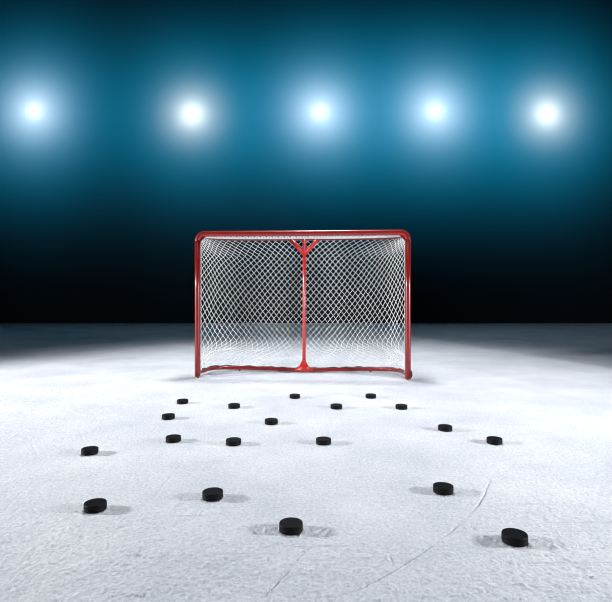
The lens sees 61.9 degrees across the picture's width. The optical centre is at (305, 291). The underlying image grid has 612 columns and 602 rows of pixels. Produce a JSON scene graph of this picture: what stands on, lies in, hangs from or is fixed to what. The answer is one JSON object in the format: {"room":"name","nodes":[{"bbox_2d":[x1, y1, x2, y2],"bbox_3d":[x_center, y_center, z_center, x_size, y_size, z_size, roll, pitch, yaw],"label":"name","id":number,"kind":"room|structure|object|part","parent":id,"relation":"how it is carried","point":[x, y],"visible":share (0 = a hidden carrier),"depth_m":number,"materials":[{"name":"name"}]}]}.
{"room":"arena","nodes":[
{"label":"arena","id":0,"kind":"room"},
{"bbox_2d":[0,0,611,322],"bbox_3d":[0.000,-4.736,12.600,32.000,11.000,0.200,0,0,0],"label":"wall","id":1,"kind":"structure","parent":0,"point":[107,191],"depth_m":12.50,"materials":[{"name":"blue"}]},
{"bbox_2d":[30,107,37,114],"bbox_3d":[-6.667,-4.436,12.509,0.188,0.188,0.102,0,0,0],"label":"floodlight","id":2,"kind":"object","parent":1,"relation":"attached to","point":[33,110],"visible":1,"depth_m":12.48,"materials":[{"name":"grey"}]},
{"bbox_2d":[188,110,195,117],"bbox_3d":[-2.794,-4.363,12.509,0.188,0.188,0.102,0,0,0],"label":"floodlight","id":3,"kind":"object","parent":1,"relation":"attached to","point":[191,113],"visible":1,"depth_m":12.47,"materials":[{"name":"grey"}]},
{"bbox_2d":[316,108,323,115],"bbox_3d":[0.343,-4.412,12.509,0.188,0.188,0.102,0,0,0],"label":"floodlight","id":4,"kind":"object","parent":1,"relation":"attached to","point":[319,111],"visible":1,"depth_m":12.47,"materials":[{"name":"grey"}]},
{"bbox_2d":[431,107,438,114],"bbox_3d":[3.162,-4.436,12.509,0.188,0.188,0.102,0,0,0],"label":"floodlight","id":5,"kind":"object","parent":1,"relation":"attached to","point":[434,110],"visible":1,"depth_m":12.47,"materials":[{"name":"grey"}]},
{"bbox_2d":[543,110,550,117],"bbox_3d":[5.907,-4.363,12.509,0.188,0.188,0.102,0,0,0],"label":"floodlight","id":6,"kind":"object","parent":1,"relation":"attached to","point":[546,113],"visible":1,"depth_m":12.48,"materials":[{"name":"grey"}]},
{"bbox_2d":[0,323,611,601],"bbox_3d":[0.000,0.765,4.750,32.000,0.012,15.500,0,0,0],"label":"floor","id":7,"kind":"structure","parent":0,"point":[462,372],"depth_m":2.27,"materials":[{"name":"white ice"}]},
{"bbox_2d":[81,446,98,455],"bbox_3d":[-1.022,0.751,2.411,0.076,0.025,0.076,0,0,-28],"label":"puck","id":8,"kind":"object","parent":7,"relation":"on","point":[89,450],"visible":1,"depth_m":2.39,"materials":[{"name":"black rubber"}]},
{"bbox_2d":[83,498,106,513],"bbox_3d":[-0.740,0.751,1.792,0.076,0.025,0.076,0,0,-45],"label":"puck","id":9,"kind":"object","parent":7,"relation":"on","point":[96,505],"visible":1,"depth_m":1.77,"materials":[{"name":"black rubber"}]},
{"bbox_2d":[162,413,174,419],"bbox_3d":[-0.830,0.751,3.075,0.076,0.025,0.076,0,0,-21],"label":"puck","id":10,"kind":"object","parent":7,"relation":"on","point":[167,416],"visible":1,"depth_m":3.05,"materials":[{"name":"black rubber"}]},
{"bbox_2d":[166,434,180,442],"bbox_3d":[-0.679,0.751,2.612,0.076,0.025,0.076,0,0,-13],"label":"puck","id":11,"kind":"object","parent":7,"relation":"on","point":[173,438],"visible":1,"depth_m":2.59,"materials":[{"name":"black rubber"}]},
{"bbox_2d":[177,399,187,403],"bbox_3d":[-0.847,0.751,3.499,0.076,0.025,0.076,0,0,36],"label":"puck","id":12,"kind":"object","parent":7,"relation":"on","point":[179,401],"visible":1,"depth_m":3.47,"materials":[{"name":"black rubber"}]},
{"bbox_2d":[202,487,222,501],"bbox_3d":[-0.346,0.751,1.893,0.076,0.025,0.076,0,0,10],"label":"puck","id":13,"kind":"object","parent":7,"relation":"on","point":[211,494],"visible":1,"depth_m":1.87,"materials":[{"name":"black rubber"}]},
{"bbox_2d":[226,437,240,445],"bbox_3d":[-0.364,0.751,2.559,0.076,0.025,0.076,0,0,24],"label":"puck","id":14,"kind":"object","parent":7,"relation":"on","point":[232,441],"visible":1,"depth_m":2.54,"materials":[{"name":"black rubber"}]},
{"bbox_2d":[228,403,239,408],"bbox_3d":[-0.474,0.751,3.361,0.076,0.025,0.076,0,0,-26],"label":"puck","id":15,"kind":"object","parent":7,"relation":"on","point":[231,405],"visible":1,"depth_m":3.33,"materials":[{"name":"black rubber"}]},
{"bbox_2d":[265,418,277,424],"bbox_3d":[-0.201,0.751,2.959,0.076,0.025,0.076,0,0,-3],"label":"puck","id":16,"kind":"object","parent":7,"relation":"on","point":[268,421],"visible":1,"depth_m":2.93,"materials":[{"name":"black rubber"}]},
{"bbox_2d":[279,517,302,534],"bbox_3d":[-0.048,0.751,1.635,0.076,0.025,0.076,0,0,19],"label":"puck","id":17,"kind":"object","parent":7,"relation":"on","point":[290,525],"visible":1,"depth_m":1.61,"materials":[{"name":"black rubber"}]},
{"bbox_2d":[289,394,299,398],"bbox_3d":[-0.081,0.751,3.674,0.076,0.025,0.076,0,0,-27],"label":"puck","id":18,"kind":"object","parent":7,"relation":"on","point":[292,396],"visible":1,"depth_m":3.64,"materials":[{"name":"black rubber"}]},
{"bbox_2d":[195,230,412,379],"bbox_3d":[-0.023,0.114,4.740,1.930,1.312,0.559,0,0,4],"label":"goal","id":19,"kind":"object","parent":7,"relation":"on","point":[315,236],"visible":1,"depth_m":4.79,"materials":[{"name":"white fabric"}]},
{"bbox_3d":[-0.966,0.148,4.546,0.051,1.207,0.051,0,0,4],"label":"post","id":20,"kind":"part","parent":19,"relation":"part of","materials":[{"name":"red metal"}]},
{"bbox_3d":[-0.017,0.111,4.851,0.033,1.248,0.093,0,0,4],"label":"post","id":21,"kind":"part","parent":19,"relation":"part of","materials":[{"name":"red metal"}]},
{"bbox_3d":[-0.020,0.695,4.807,0.174,0.102,0.014,0,0,4],"label":"foot plate","id":22,"kind":"part","parent":19,"relation":"part of","materials":[{"name":"red paint"}]},
{"bbox_3d":[0.885,0.148,4.428,0.051,1.207,0.051,0,0,4],"label":"post","id":23,"kind":"part","parent":19,"relation":"part of","materials":[{"name":"red metal"}]},
{"bbox_2d":[316,436,330,445],"bbox_3d":[0.088,0.751,2.572,0.076,0.025,0.076,0,0,-25],"label":"puck","id":24,"kind":"object","parent":7,"relation":"on","point":[322,440],"visible":1,"depth_m":2.55,"materials":[{"name":"black rubber"}]},
{"bbox_2d":[330,403,341,409],"bbox_3d":[0.199,0.751,3.346,0.076,0.025,0.076,0,0,-13],"label":"puck","id":25,"kind":"object","parent":7,"relation":"on","point":[335,406],"visible":1,"depth_m":3.32,"materials":[{"name":"black rubber"}]},
{"bbox_2d":[365,393,375,398],"bbox_3d":[0.468,0.751,3.681,0.076,0.025,0.076,0,0,36],"label":"puck","id":26,"kind":"object","parent":7,"relation":"on","point":[368,395],"visible":1,"depth_m":3.65,"materials":[{"name":"black rubber"}]},
{"bbox_2d":[395,404,406,409],"bbox_3d":[0.624,0.751,3.338,0.076,0.025,0.076,0,0,-42],"label":"puck","id":27,"kind":"object","parent":7,"relation":"on","point":[397,406],"visible":1,"depth_m":3.31,"materials":[{"name":"black rubber"}]},
{"bbox_2d":[433,482,453,495],"bbox_3d":[0.524,0.751,1.948,0.076,0.025,0.076,0,0,44],"label":"puck","id":28,"kind":"object","parent":7,"relation":"on","point":[440,488],"visible":1,"depth_m":1.93,"materials":[{"name":"black rubber"}]},
{"bbox_2d":[438,424,451,431],"bbox_3d":[0.768,0.751,2.817,0.076,0.025,0.076,0,0,-33],"label":"puck","id":29,"kind":"object","parent":7,"relation":"on","point":[441,427],"visible":1,"depth_m":2.79,"materials":[{"name":"black rubber"}]},
{"bbox_2d":[486,436,502,444],"bbox_3d":[0.953,0.751,2.579,0.076,0.025,0.076,0,0,27],"label":"puck","id":30,"kind":"object","parent":7,"relation":"on","point":[493,440],"visible":1,"depth_m":2.55,"materials":[{"name":"black rubber"}]},
{"bbox_2d":[501,528,527,546],"bbox_3d":[0.639,0.751,1.561,0.076,0.025,0.076,0,0,-28],"label":"puck","id":31,"kind":"object","parent":7,"relation":"on","point":[514,537],"visible":1,"depth_m":1.54,"materials":[{"name":"black rubber"}]}
]}

